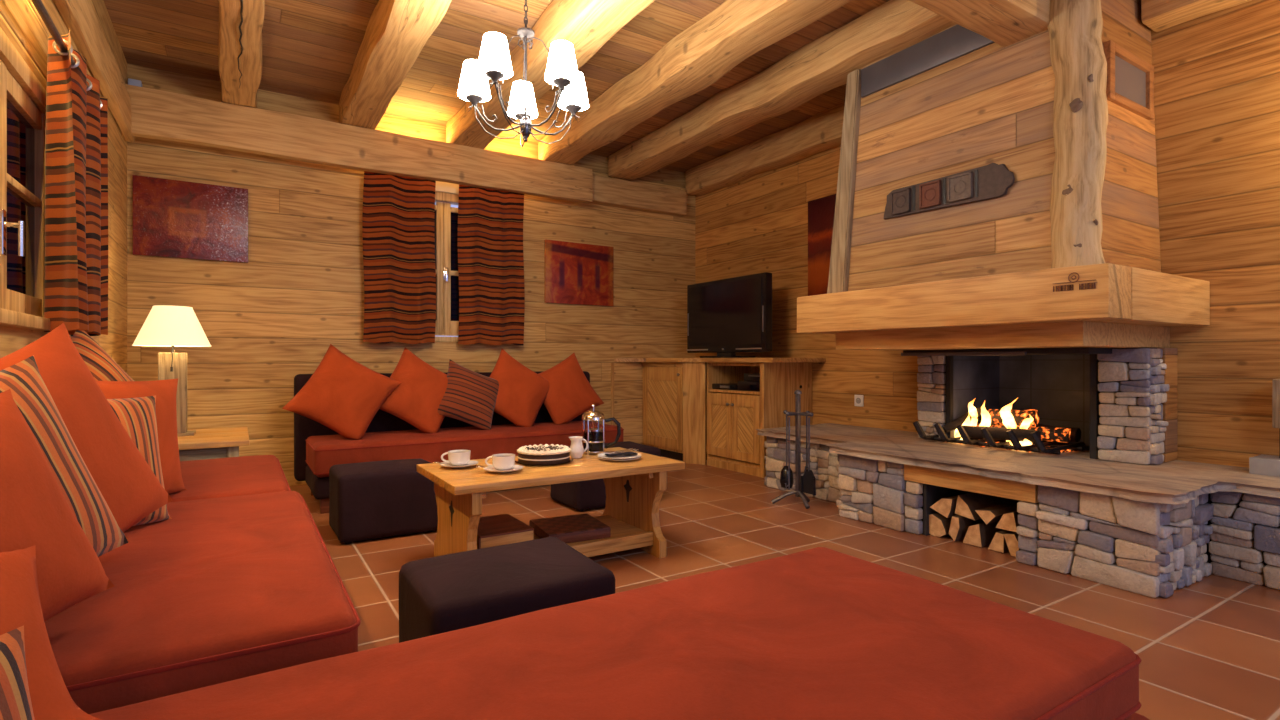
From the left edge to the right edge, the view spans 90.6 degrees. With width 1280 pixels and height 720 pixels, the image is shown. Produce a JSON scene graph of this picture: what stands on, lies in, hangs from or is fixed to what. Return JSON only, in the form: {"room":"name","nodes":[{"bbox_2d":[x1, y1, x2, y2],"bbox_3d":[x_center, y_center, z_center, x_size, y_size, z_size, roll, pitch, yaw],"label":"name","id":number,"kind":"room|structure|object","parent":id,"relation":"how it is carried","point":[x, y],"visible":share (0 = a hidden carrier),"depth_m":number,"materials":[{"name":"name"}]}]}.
{"room":"living room","nodes":[
{"label":"living room","id":0,"kind":"room"},
{"bbox_2d":[0,0,126,372],"bbox_3d":[-1.853,-0.675,1.430,0.200,3.450,7.600,0,0,-32],"label":"wall","id":1,"kind":"structure","parent":0,"point":[20,20],"depth_m":4.02,"materials":[{"name":"brown wood"}]},
{"bbox_2d":[0,27,49,331],"bbox_3d":[-2.258,-0.630,2.239,0.122,1.020,1.480,0,0,-32],"label":"window","id":2,"kind":"structure","parent":1,"relation":"in","point":[22,95],"depth_m":2.47,"materials":[{"name":"brown wood"}]},
{"bbox_2d":[31,0,102,108],"bbox_3d":[-1.954,-1.260,1.899,0.131,0.062,3.100,0,0,-32],"label":"curtain rod","id":3,"kind":"object","parent":1,"relation":"attached to","point":[38,4],"visible":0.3,"depth_m":2.46,"materials":[{"name":"metal"}]},
{"bbox_2d":[44,29,107,335],"bbox_3d":[-2.517,-0.716,2.833,0.140,1.208,0.816,0,0,-32],"label":"curtain","id":4,"kind":"object","parent":3,"relation":"hanging from","point":[76,137],"visible":0.94,"depth_m":2.68,"materials":[{"name":"fabric"}]},
{"bbox_2d":[54,0,134,141],"bbox_3d":[-1.744,-1.720,1.499,0.066,0.269,7.400,0,0,-32],"label":"beam","id":5,"kind":"structure","parent":1,"relation":"attached to","point":[79,16],"depth_m":3.48,"materials":[{"name":"brown wood"}]},
{"bbox_2d":[125,84,592,203],"bbox_3d":[-2.086,-1.776,5.484,3.735,0.349,0.114,0,0,-32],"label":"tie beam","id":6,"kind":"structure","parent":1,"relation":"attached to","point":[155,114],"depth_m":5.20,"materials":[{"name":"brown wood"}]},
{"bbox_2d":[127,63,694,485],"bbox_3d":[-1.583,-0.675,6.218,5.780,3.450,0.200,0,0,-32],"label":"wall","id":7,"kind":"structure","parent":0,"point":[272,318],"depth_m":5.35,"materials":[{"name":"brown wood"}]},
{"bbox_2d":[128,78,141,86],"bbox_3d":[-3.740,-2.025,4.689,0.080,0.090,0.065,0,0,-32],"label":"ceiling sensor","id":8,"kind":"object","parent":7,"relation":"attached to","point":[133,82],"visible":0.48,"depth_m":4.66,"materials":[{"name":"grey plastic"}]},
{"bbox_2d":[133,175,247,262],"bbox_3d":[-3.454,-1.075,4.889,0.727,0.590,0.038,0,0,-32],"label":"painting","id":9,"kind":"object","parent":7,"relation":"attached to","point":[172,218],"visible":1,"depth_m":4.86},
{"bbox_2d":[434,181,458,341],"bbox_3d":[-1.828,-1.010,5.968,1.140,1.680,0.160,0,0,-32],"label":"window","id":10,"kind":"structure","parent":7,"relation":"in","point":[446,194],"depth_m":5.95,"materials":[{"name":"brown wood"}]},
{"bbox_2d":[458,185,524,345],"bbox_3d":[-1.414,-1.011,6.049,0.652,1.738,0.051,0,0,-32],"label":"curtain","id":11,"kind":"object","parent":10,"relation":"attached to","point":[490,221],"visible":0.89,"depth_m":6.06,"materials":[{"name":"fabric"}]},
{"bbox_2d":[544,239,613,305],"bbox_3d":[-0.633,-0.907,6.680,0.800,0.645,0.033,0,0,-32],"label":"painting","id":12,"kind":"object","parent":7,"relation":"attached to","point":[574,273],"visible":1,"depth_m":6.65},
{"bbox_2d":[611,363,613,424],"bbox_3d":[-0.300,0.540,6.901,0.030,1.020,0.020,0,0,-32],"label":"trim","id":13,"kind":"structure","parent":7,"relation":"attached to","point":[612,364],"depth_m":6.89,"materials":[{"name":"brown wood"}]},
{"bbox_2d":[590,174,686,216],"bbox_3d":[-0.042,-1.807,6.989,1.290,0.277,0.142,0,0,-32],"label":"wall plate","id":14,"kind":"object","parent":7,"relation":"attached to","point":[607,191],"visible":0.82,"depth_m":6.94,"materials":[{"name":"brown wood"}]},
{"bbox_3d":[-1.796,-1.885,5.880,1.540,0.021,0.139,0,0,-32],"label":"curtain rod","id":15,"kind":"object","parent":7,"relation":"attached to","visible":0},
{"bbox_2d":[362,171,435,343],"bbox_3d":[-2.118,-1.011,5.605,0.626,1.738,0.051,0,0,-32],"label":"curtain","id":16,"kind":"object","parent":15,"relation":"hanging from","point":[398,214],"visible":0.78,"depth_m":5.61,"materials":[{"name":"fabric"}]},
{"bbox_2d":[104,0,889,172],"bbox_3d":[0.408,-2.240,2.981,5.680,0.080,7.800,0,0,-32],"label":"ceiling","id":17,"kind":"structure","parent":0,"point":[310,48],"depth_m":4.47,"materials":[{"name":"brown wood"}]},
{"bbox_2d":[218,0,264,107],"bbox_3d":[-1.180,-2.077,1.869,0.266,0.278,7.420,0,0,-32],"label":"ceiling beam","id":18,"kind":"structure","parent":17,"relation":"attached to","point":[240,21],"depth_m":3.99,"materials":[{"name":"brown wood"}]},
{"bbox_2d":[339,0,451,129],"bbox_3d":[-0.467,-2.074,2.320,0.300,0.282,7.420,0,0,-32],"label":"ceiling beam","id":19,"kind":"structure","parent":17,"relation":"attached to","point":[397,31],"depth_m":4.09,"materials":[{"name":"brown wood"}]},
{"bbox_2d":[458,0,588,146],"bbox_3d":[-0.554,-1.648,3.200,0.644,1.096,0.668,0,0,-32],"label":"chandelier","id":20,"kind":"object","parent":17,"relation":"hanging from","point":[494,63],"visible":1,"depth_m":3.15,"materials":[{"name":"metal"}]},
{"bbox_2d":[446,0,654,148],"bbox_3d":[0.313,-2.074,2.815,0.328,0.273,7.420,0,0,-32],"label":"ceiling beam","id":21,"kind":"structure","parent":17,"relation":"attached to","point":[587,25],"depth_m":4.01,"materials":[{"name":"wood"}]},
{"bbox_2d":[538,0,850,164],"bbox_3d":[1.071,-2.076,3.295,0.336,0.278,7.420,0,0,-32],"label":"ceiling beam","id":22,"kind":"structure","parent":17,"relation":"attached to","point":[704,52],"depth_m":4.32,"materials":[{"name":"brown wood"}]},
{"bbox_2d":[608,0,955,180],"bbox_3d":[1.763,-2.073,3.733,0.332,0.278,7.420,0,0,-32],"label":"ceiling beam","id":23,"kind":"structure","parent":17,"relation":"attached to","point":[822,65],"depth_m":4.65,"materials":[{"name":"brown wood"}]},
{"bbox_2d":[289,456,1279,719],"bbox_3d":[0.501,1.090,3.040,5.900,0.080,7.800,0,0,-32],"label":"floor","id":24,"kind":"structure","parent":0,"point":[1209,649],"depth_m":3.07,"materials":[{"name":"tile"}]},
{"bbox_2d":[44,455,360,713],"bbox_3d":[-1.820,0.620,2.446,0.938,0.861,2.971,0,0,-32],"label":"sofa","id":25,"kind":"object","parent":24,"relation":"on","point":[242,580],"visible":0.51,"depth_m":1.52,"materials":[{"name":"fabric"}]},
{"bbox_2d":[0,389,113,620],"bbox_3d":[-1.227,0.314,1.116,0.244,0.505,0.579,0,0,-11],"label":"cushion","id":26,"kind":"object","parent":25,"relation":"on","point":[34,510],"visible":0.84,"depth_m":1.24,"materials":[{"name":"orange fabric"}]},
{"bbox_2d":[0,355,129,556],"bbox_3d":[-1.375,0.279,1.331,0.202,0.582,0.628,0,0,-7],"label":"cushion","id":27,"kind":"object","parent":25,"relation":"on","point":[29,391],"visible":0.46,"depth_m":1.48,"materials":[{"name":"fabric"}]},
{"bbox_2d":[0,323,172,532],"bbox_3d":[-1.506,0.235,1.593,0.230,0.680,0.747,0,0,-7],"label":"cushion","id":28,"kind":"object","parent":25,"relation":"on","point":[129,487],"visible":0.5,"depth_m":1.70,"materials":[{"name":"orange fabric"}]},
{"bbox_2d":[71,330,134,380],"bbox_3d":[-2.331,0.130,2.695,0.210,0.563,0.548,0,0,-14],"label":"cushion","id":29,"kind":"object","parent":25,"relation":"on","point":[100,364],"visible":0.2,"depth_m":2.70,"materials":[{"name":"fabric"}]},
{"bbox_2d":[107,395,171,525],"bbox_3d":[-1.763,0.322,2.033,0.187,0.498,0.596,0,0,9],"label":"cushion","id":30,"kind":"object","parent":25,"relation":"on","point":[137,416],"visible":0.16,"depth_m":2.19,"materials":[{"name":"fabric"}]},
{"bbox_2d":[96,378,186,493],"bbox_3d":[-2.020,0.298,2.389,0.171,0.550,0.896,0,0,-5],"label":"cushion","id":31,"kind":"object","parent":25,"relation":"on","point":[165,391],"visible":0.24,"depth_m":2.64,"materials":[{"name":"orange fabric"}]},
{"bbox_2d":[169,455,288,501],"bbox_3d":[-2.267,0.673,3.166,0.842,0.207,1.268,0,0,-32],"label":"seat cushion","id":32,"kind":"object","parent":25,"relation":"on","point":[257,474],"depth_m":3.09,"materials":[{"name":"red fabric"}]},
{"bbox_2d":[177,427,248,460],"bbox_3d":[-2.984,0.775,4.145,0.715,0.550,0.917,0,0,-32],"label":"side table","id":33,"kind":"object","parent":24,"relation":"on","point":[220,442],"visible":0.31,"depth_m":3.92,"materials":[{"name":"brown wood"}]},
{"bbox_2d":[132,305,210,435],"bbox_3d":[-3.095,0.073,4.195,0.426,0.852,0.426,0,0,-32],"label":"table lamp","id":34,"kind":"object","parent":33,"relation":"on","point":[165,325],"visible":0.86,"depth_m":4.12,"materials":[{"name":"white fabric"}]},
{"bbox_2d":[329,458,437,543],"bbox_3d":[-1.568,0.844,3.897,0.584,0.413,0.464,0,0,-32],"label":"ottoman","id":35,"kind":"object","parent":24,"relation":"on","point":[374,499],"visible":0.85,"depth_m":3.70,"materials":[{"name":"fabric"}]},
{"bbox_2d":[294,371,623,513],"bbox_3d":[-1.395,0.579,5.247,2.542,0.941,0.888,0,0,-32],"label":"sofa","id":36,"kind":"object","parent":24,"relation":"on","point":[317,447],"visible":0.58,"depth_m":4.83,"materials":[{"name":"fabric"}]},
{"bbox_2d":[282,344,400,439],"bbox_3d":[-2.176,0.226,4.659,0.769,0.698,0.283,0,0,-14],"label":"cushion","id":37,"kind":"object","parent":36,"relation":"on","point":[343,395],"visible":1,"depth_m":4.58,"materials":[{"name":"orange fabric"}]},
{"bbox_2d":[379,347,447,432],"bbox_3d":[-1.745,0.235,5.015,0.763,0.680,0.283,0,0,-23],"label":"cushion","id":38,"kind":"object","parent":36,"relation":"on","point":[416,400],"visible":0.81,"depth_m":4.93,"materials":[{"name":"orange fabric"}]},
{"bbox_2d":[306,421,623,476],"bbox_3d":[-1.344,0.684,5.186,2.423,0.227,0.723,0,0,-32],"label":"seat cushion","id":39,"kind":"object","parent":36,"relation":"on","point":[325,449],"depth_m":4.80,"materials":[{"name":"red fabric"}]},
{"bbox_2d":[437,360,498,429],"bbox_3d":[-1.393,0.282,5.189,0.629,0.582,0.237,0,0,-27],"label":"cushion","id":40,"kind":"object","parent":36,"relation":"on","point":[470,397],"visible":0.99,"depth_m":5.13,"materials":[{"name":"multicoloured fabric"}]},
{"bbox_2d":[490,349,548,426],"bbox_3d":[-1.078,0.236,5.494,0.784,0.681,0.278,0,0,-24],"label":"cushion","id":41,"kind":"object","parent":36,"relation":"on","point":[522,392],"visible":0.86,"depth_m":5.43,"materials":[{"name":"orange fabric"}]},
{"bbox_2d":[538,353,603,423],"bbox_3d":[-0.677,0.251,5.797,0.728,0.650,0.241,0,0,-39],"label":"cushion","id":42,"kind":"object","parent":36,"relation":"on","point":[570,394],"visible":0.94,"depth_m":5.73,"materials":[{"name":"orange fabric"}]},
{"bbox_2d":[399,537,614,642],"bbox_3d":[-0.426,0.844,2.010,0.575,0.413,0.475,0,0,-32],"label":"ottoman","id":43,"kind":"object","parent":24,"relation":"on","point":[460,590],"visible":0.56,"depth_m":1.88,"materials":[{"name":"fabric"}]},
{"bbox_2d":[417,447,684,557],"bbox_3d":[-0.468,0.800,3.373,1.240,0.500,0.699,0,0,-32],"label":"coffee table","id":44,"kind":"object","parent":24,"relation":"on","point":[635,488],"visible":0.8,"depth_m":3.25,"materials":[{"name":"brown wood"}]},
{"bbox_2d":[440,460,478,467],"bbox_3d":[-0.927,0.539,3.248,0.192,0.020,0.192,0,0,-32],"label":"saucer","id":45,"kind":"object","parent":44,"relation":"on","point":[470,463],"visible":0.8,"depth_m":3.23,"materials":[{"name":"white ceramic"}]},
{"bbox_2d":[441,450,470,464],"bbox_3d":[-0.933,0.501,3.241,0.113,0.067,0.131,0,0,39],"label":"coffee cup","id":46,"kind":"object","parent":45,"relation":"on","point":[455,457],"visible":1,"depth_m":3.21,"materials":[{"name":"white ceramic"}]},
{"bbox_2d":[484,465,522,472],"bbox_3d":[-0.671,0.539,3.115,0.192,0.020,0.192,0,0,-32],"label":"saucer","id":47,"kind":"object","parent":44,"relation":"on","point":[515,467],"visible":0.73,"depth_m":3.09,"materials":[{"name":"white ceramic"}]},
{"bbox_2d":[485,453,514,469],"bbox_3d":[-0.681,0.501,3.108,0.138,0.067,0.113,0,0,-32],"label":"coffee cup","id":48,"kind":"object","parent":47,"relation":"on","point":[504,461],"visible":1,"depth_m":3.08,"materials":[{"name":"white ceramic"}]},
{"bbox_2d":[477,514,533,548],"bbox_3d":[-0.732,0.879,3.182,0.275,0.107,0.364,0,0,-32],"label":"box","id":49,"kind":"object","parent":44,"relation":"on","point":[502,529],"visible":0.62,"depth_m":3.08,"materials":[{"name":"brown wood"}]},
{"bbox_2d":[515,458,572,465],"bbox_3d":[-0.516,0.544,3.402,0.314,0.010,0.314,0,0,-32],"label":"cake plate","id":50,"kind":"object","parent":44,"relation":"on","point":[571,459],"visible":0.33,"depth_m":3.30,"materials":[{"name":"clear glass"}]},
{"bbox_2d":[517,444,570,464],"bbox_3d":[-0.516,0.505,3.402,0.290,0.076,0.290,0,0,-32],"label":"chocolate cake","id":51,"kind":"object","parent":50,"relation":"on","point":[546,454],"visible":1,"depth_m":3.30,"materials":[{"name":"brown food"}]},
{"bbox_2d":[529,513,610,542],"bbox_3d":[-0.381,0.906,3.405,0.340,0.054,0.340,0,0,-26],"label":"box","id":52,"kind":"object","parent":44,"relation":"on","point":[578,527],"visible":0.82,"depth_m":3.32,"materials":[{"name":"red wood"}]},
{"bbox_2d":[569,436,587,458],"bbox_3d":[-0.350,0.490,3.549,0.098,0.117,0.085,0,0,13],"label":"milk jug","id":53,"kind":"object","parent":44,"relation":"on","point":[577,450],"visible":0.98,"depth_m":3.52,"materials":[{"name":"white ceramic"}]},
{"bbox_2d":[533,515,646,544],"bbox_3d":[-0.476,0.950,3.368,0.960,0.030,0.480,0,0,-32],"label":"shelf","id":54,"kind":"object","parent":44,"relation":"attached to","point":[620,527],"depth_m":3.51,"materials":[{"name":"brown wood"}]},
{"bbox_2d":[582,404,620,454],"bbox_3d":[-0.240,0.404,3.743,0.222,0.292,0.141,0,0,-32],"label":"press","id":55,"kind":"object","parent":44,"relation":"on","point":[593,420],"visible":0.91,"depth_m":3.67,"materials":[{"name":"clear glass"}]},
{"bbox_2d":[598,456,641,460],"bbox_3d":[-0.113,0.541,3.504,0.244,0.015,0.244,0,0,-32],"label":"plate","id":56,"kind":"object","parent":44,"relation":"on","point":[598,456],"visible":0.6,"depth_m":3.44,"materials":[{"name":"white ceramic"}]},
{"bbox_2d":[598,452,641,459],"bbox_3d":[-0.113,0.532,3.504,0.244,0.015,0.244,0,0,-32],"label":"plate","id":57,"kind":"object","parent":56,"relation":"on","point":[627,456],"visible":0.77,"depth_m":3.49,"materials":[{"name":"white ceramic"}]},
{"bbox_2d":[605,452,637,455],"bbox_3d":[-0.104,0.520,3.509,0.190,0.012,0.100,0,0,-32],"label":"napkin","id":58,"kind":"object","parent":57,"relation":"on","point":[619,453],"visible":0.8,"depth_m":3.48,"materials":[{"name":"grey fabric"}]},
{"bbox_2d":[551,441,660,511],"bbox_3d":[-0.252,0.844,4.707,0.715,0.412,0.467,0,0,-32],"label":"ottoman","id":59,"kind":"object","parent":24,"relation":"on","point":[587,494],"visible":0.36,"depth_m":4.42,"materials":[{"name":"fabric"}]},
{"bbox_2d":[89,547,1149,719],"bbox_3d":[-0.070,0.844,1.213,2.351,0.412,0.976,0,0,-32],"label":"sofa","id":60,"kind":"object","parent":24,"relation":"on","point":[818,633],"visible":1,"depth_m":1.35,"materials":[{"name":"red fabric"}]},
{"bbox_2d":[0,625,34,719],"bbox_3d":[-0.872,0.461,0.703,0.200,0.233,0.477,0,0,9],"label":"cushion","id":61,"kind":"object","parent":60,"relation":"on","point":[15,700],"visible":1,"depth_m":0.89,"materials":[{"name":"fabric"}]},
{"bbox_2d":[0,545,100,719],"bbox_3d":[-1.083,0.428,0.888,0.325,0.295,0.498,0,0,24],"label":"cushion","id":62,"kind":"object","parent":60,"relation":"on","point":[20,604],"visible":0.83,"depth_m":1.02,"materials":[{"name":"orange fabric"}]},
{"bbox_2d":[642,362,706,460],"bbox_3d":[0.534,0.537,6.976,0.782,1.026,0.775,0,0,-32],"label":"storage cabinet","id":63,"kind":"object","parent":24,"relation":"on","point":[662,381],"visible":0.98,"depth_m":6.75,"materials":[{"name":"brown wood"}]},
{"bbox_2d":[683,362,705,464],"bbox_3d":[0.551,0.537,6.404,0.242,1.026,0.032,0,0,25],"label":"cabinet filler","id":64,"kind":"object","parent":24,"relation":"on","point":[694,373],"visible":0.86,"depth_m":6.39,"materials":[{"name":"brown wood"}]},
{"bbox_2d":[707,362,811,477],"bbox_3d":[1.128,0.537,6.142,0.670,1.026,0.830,0,0,-32],"label":"media cabinet","id":65,"kind":"object","parent":24,"relation":"on","point":[733,416],"visible":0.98,"depth_m":5.91,"materials":[{"name":"brown wood"}]},
{"bbox_2d":[614,358,824,362],"bbox_3d":[0.717,0.001,6.382,1.112,0.042,1.975,0,0,-32],"label":"countertop","id":66,"kind":"structure","parent":65,"relation":"on","point":[766,360],"depth_m":6.05,"materials":[{"name":"brown wood"}]},
{"bbox_2d":[687,272,771,357],"bbox_3d":[0.877,-0.413,6.333,0.280,0.784,1.200,0,0,-32],"label":"television","id":67,"kind":"object","parent":66,"relation":"on","point":[726,317],"visible":1,"depth_m":6.19,"materials":[{"name":"black plastic"}]},
{"bbox_2d":[762,306,763,331],"bbox_3d":[1.130,-0.380,5.815,0.012,0.240,0.009,0,0,-32],"label":"speaker grille","id":68,"kind":"object","parent":67,"relation":"attached to","point":[762,306],"depth_m":5.81,"materials":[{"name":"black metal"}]},
{"bbox_2d":[712,383,737,389],"bbox_3d":[0.952,0.262,6.267,0.324,0.053,0.370,0,0,-32],"label":"dvd player","id":69,"kind":"object","parent":65,"relation":"on","point":[727,386],"visible":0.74,"depth_m":6.18},
{"bbox_2d":[738,381,759,391],"bbox_3d":[1.170,0.244,5.959,0.366,0.088,0.355,0,0,-32],"label":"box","id":70,"kind":"object","parent":65,"relation":"on","point":[742,385],"visible":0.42,"depth_m":5.88,"materials":[{"name":"black plastic"}]},
{"bbox_2d":[744,373,759,381],"bbox_3d":[1.166,0.162,5.929,0.284,0.073,0.270,0,0,-32],"label":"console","id":71,"kind":"object","parent":70,"relation":"on","point":[747,376],"visible":0.33,"depth_m":5.87,"materials":[{"name":"black plastic"}]},
{"bbox_2d":[771,390,813,508],"bbox_3d":[1.096,0.633,4.581,0.287,0.837,0.252,0,0,8],"label":"stand","id":72,"kind":"object","parent":24,"relation":"on","point":[797,413],"visible":1,"depth_m":4.57,"materials":[{"name":"metal"}]},
{"bbox_2d":[780,415,793,487],"bbox_3d":[1.085,0.677,4.679,0.100,0.535,0.100,0,0,-32],"label":"brush","id":73,"kind":"object","parent":72,"relation":"hanging from","point":[784,472],"visible":0.8,"depth_m":4.66,"materials":[{"name":"metal"}]},
{"bbox_2d":[785,417,789,489],"bbox_3d":[1.054,0.670,4.527,0.045,0.520,0.012,0,0,-32],"label":"poker","id":74,"kind":"object","parent":72,"relation":"hanging from","point":[788,485],"visible":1,"depth_m":4.53,"materials":[{"name":"metal"}]},
{"bbox_2d":[804,416,807,472],"bbox_3d":[1.220,0.671,4.632,0.012,0.521,0.054,0,0,-32],"label":"tongs","id":75,"kind":"object","parent":72,"relation":"hanging from","point":[806,466],"visible":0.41,"depth_m":4.63,"materials":[{"name":"metal"}]},
{"bbox_2d":[801,418,815,495],"bbox_3d":[1.195,0.680,4.492,0.026,0.540,0.120,0,0,-32],"label":"shovel","id":76,"kind":"object","parent":72,"relation":"hanging from","point":[808,480],"visible":1,"depth_m":4.49,"materials":[{"name":"metal"}]},
{"bbox_2d":[929,513,951,536],"bbox_3d":[1.897,0.984,3.860,0.344,0.125,0.146,0,0,-32],"label":"log","id":77,"kind":"object","parent":24,"relation":"on","point":[939,525],"visible":0.42,"depth_m":3.76,"materials":[{"name":"brown wood"}]},
{"bbox_2d":[930,495,957,517],"bbox_3d":[1.919,0.864,3.820,0.350,0.117,0.142,0,0,-32],"label":"log","id":78,"kind":"object","parent":77,"relation":"on","point":[946,507],"visible":0.47,"depth_m":3.70,"materials":[{"name":"brown wood"}]},
{"bbox_2d":[949,515,983,540],"bbox_3d":[1.962,0.976,3.749,0.352,0.141,0.065,0,0,-32],"label":"log","id":79,"kind":"object","parent":24,"relation":"on","point":[959,525],"visible":0.41,"depth_m":3.66,"materials":[{"name":"brown wood"}]},
{"bbox_2d":[963,522,1003,546],"bbox_3d":[2.021,0.983,3.671,0.336,0.126,0.110,0,0,-32],"label":"log","id":80,"kind":"object","parent":24,"relation":"on","point":[981,535],"visible":0.64,"depth_m":3.58,"materials":[{"name":"brown wood"}]},
{"bbox_2d":[955,492,1001,519],"bbox_3d":[1.998,0.843,3.711,0.332,0.125,0.119,0,0,-32],"label":"log","id":81,"kind":"object","parent":80,"relation":"on","point":[967,503],"visible":0.71,"depth_m":3.66,"materials":[{"name":"brown wood"}]},
{"bbox_2d":[975,503,1016,524],"bbox_3d":[2.059,0.872,3.605,0.342,0.080,0.116,0,0,-32],"label":"log","id":82,"kind":"object","parent":80,"relation":"on","point":[992,514],"visible":0.64,"depth_m":3.53,"materials":[{"name":"brown wood"}]},
{"bbox_2d":[988,530,1012,552],"bbox_3d":[2.091,0.995,3.559,0.337,0.102,0.085,0,0,-32],"label":"log","id":83,"kind":"object","parent":24,"relation":"on","point":[999,544],"visible":0.36,"depth_m":3.46,"materials":[{"name":"brown wood"}]},
{"bbox_2d":[1004,532,1020,556],"bbox_3d":[2.134,0.987,3.476,0.354,0.118,0.085,0,0,-32],"label":"log","id":84,"kind":"object","parent":24,"relation":"on","point":[1011,538],"visible":0.24,"depth_m":3.38,"materials":[{"name":"brown wood"}]},
{"bbox_2d":[996,511,1019,531],"bbox_3d":[2.119,0.865,3.500,0.353,0.101,0.115,0,0,-32],"label":"log","id":85,"kind":"object","parent":84,"relation":"on","point":[1008,521],"visible":0.36,"depth_m":3.39,"materials":[{"name":"brown wood"}]},
{"bbox_2d":[755,0,1279,597],"bbox_3d":[2.795,-0.574,3.233,1.589,3.248,5.474,0,0,-32],"label":"fireplace","id":86,"kind":"object","parent":24,"relation":"on","point":[1051,294],"depth_m":3.52,"materials":[{"name":"wood"}]},
{"bbox_2d":[883,163,1014,218],"bbox_3d":[1.778,-0.987,3.725,0.043,0.194,0.809,0,0,-32],"label":"carved plaque","id":87,"kind":"object","parent":86,"relation":"attached to","point":[993,180],"visible":1,"depth_m":3.66,"materials":[{"name":"brown wood"}]},
{"bbox_2d":[909,0,1049,46],"bbox_3d":[0.286,-1.820,2.230,4.250,0.240,0.271,0,0,-32],"label":"cross beam","id":88,"kind":"structure","parent":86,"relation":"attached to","point":[1005,23],"depth_m":3.16,"materials":[{"name":"brown wood"}]},
{"bbox_2d":[955,398,1031,445],"bbox_3d":[2.354,0.421,4.254,0.140,0.344,0.544,0,0,-32],"label":"fire","id":89,"kind":"object","parent":86,"relation":"in","point":[1006,416],"visible":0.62,"depth_m":4.17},
{"bbox_2d":[962,425,1041,441],"bbox_3d":[2.368,0.487,4.175,0.086,0.095,0.484,0,0,-36],"label":"log","id":90,"kind":"object","parent":86,"relation":"on","point":[973,431],"visible":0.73,"depth_m":4.14,"materials":[{"name":"brown wood"}]},
{"bbox_2d":[903,347,1115,354],"bbox_3d":[2.412,-0.051,4.097,0.660,0.033,1.140,0,0,-32],"label":"hood","id":91,"kind":"object","parent":86,"relation":"attached to","point":[1051,350],"depth_m":3.68,"materials":[{"name":"metal"}]},
{"bbox_2d":[955,424,1070,442],"bbox_3d":[2.478,0.484,4.245,0.100,0.106,0.693,0,0,-41],"label":"log","id":92,"kind":"object","parent":86,"relation":"on","point":[1048,433],"visible":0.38,"depth_m":4.03,"materials":[{"name":"black wood"}]},
{"bbox_2d":[943,407,981,432],"bbox_3d":[2.263,0.419,4.428,0.266,0.191,0.066,0,0,17],"label":"log","id":93,"kind":"object","parent":92,"relation":"on","point":[952,425],"visible":0.75,"depth_m":4.42,"materials":[{"name":"brown wood"}]},
{"bbox_2d":[988,409,1038,426],"bbox_3d":[2.484,0.384,4.225,0.118,0.124,0.288,0,0,-41],"label":"log","id":94,"kind":"object","parent":92,"relation":"on","point":[1019,415],"visible":0.64,"depth_m":4.16,"materials":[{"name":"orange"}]},
{"bbox_2d":[979,439,1075,452],"bbox_3d":[2.432,0.568,4.232,0.375,0.022,0.769,0,0,-32],"label":"embers","id":95,"kind":"object","parent":86,"relation":"on","point":[1047,447],"visible":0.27,"depth_m":3.98,"materials":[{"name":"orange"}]},
{"bbox_2d":[979,417,1080,442],"bbox_3d":[2.599,0.466,4.250,0.096,0.121,0.605,0,0,-35],"label":"log","id":96,"kind":"object","parent":86,"relation":"on","point":[1075,435],"visible":0.2,"depth_m":4.01,"materials":[{"name":"black wood"}]},
{"bbox_2d":[1103,40,1153,119],"bbox_3d":[2.740,-1.555,3.550,0.570,0.310,0.045,0,0,-32],"label":"air vent","id":97,"kind":"object","parent":86,"relation":"attached to","point":[1130,79],"depth_m":3.53,"materials":[{"name":"brown wood"}]},
{"bbox_2d":[1115,55,1145,107],"bbox_3d":[2.738,-1.555,3.555,0.460,0.230,0.014,0,0,-32],"label":"vent grille","id":98,"kind":"object","parent":86,"relation":"attached to","point":[1130,72],"depth_m":3.55,"materials":[{"name":"grey metal"}]},
{"bbox_2d":[1249,379,1279,476],"bbox_3d":[3.234,0.336,3.173,0.200,0.482,0.220,0,0,-32],"label":"sculpture","id":99,"kind":"object","parent":86,"relation":"on","point":[1268,465],"visible":1,"depth_m":3.16,"materials":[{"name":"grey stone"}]},
{"bbox_2d":[695,0,1279,467],"bbox_3d":[2.776,-0.675,4.363,0.200,3.450,7.600,0,0,-32],"label":"wall","id":100,"kind":"structure","parent":0,"point":[1217,74],"depth_m":3.59,"materials":[{"name":"brown wood"}]},
{"bbox_2d":[685,103,844,195],"bbox_3d":[1.448,-2.059,6.067,0.229,0.296,3.140,0,0,-32],"label":"beam","id":101,"kind":"structure","parent":100,"relation":"attached to","point":[821,132],"depth_m":6.17,"materials":[{"name":"brown wood"}]},
{"bbox_2d":[808,194,835,295],"bbox_3d":[1.777,-1.035,5.719,0.033,0.930,0.660,0,0,-32],"label":"painting","id":102,"kind":"object","parent":100,"relation":"attached to","point":[821,211],"visible":0.26,"depth_m":5.87},
{"bbox_2d":[854,395,863,406],"bbox_3d":[1.908,0.355,5.523,0.023,0.100,0.090,0,0,-32],"label":"wall socket","id":103,"kind":"object","parent":100,"relation":"attached to","point":[858,399],"visible":1,"depth_m":5.51,"materials":[{"name":"white plastic"}]},
{"bbox_2d":[1141,0,1250,31],"bbox_3d":[3.768,-2.058,2.405,0.237,0.305,3.030,0,0,-32],"label":"beam","id":104,"kind":"structure","parent":100,"relation":"attached to","point":[1158,15],"depth_m":3.53,"materials":[{"name":"brown wood"}]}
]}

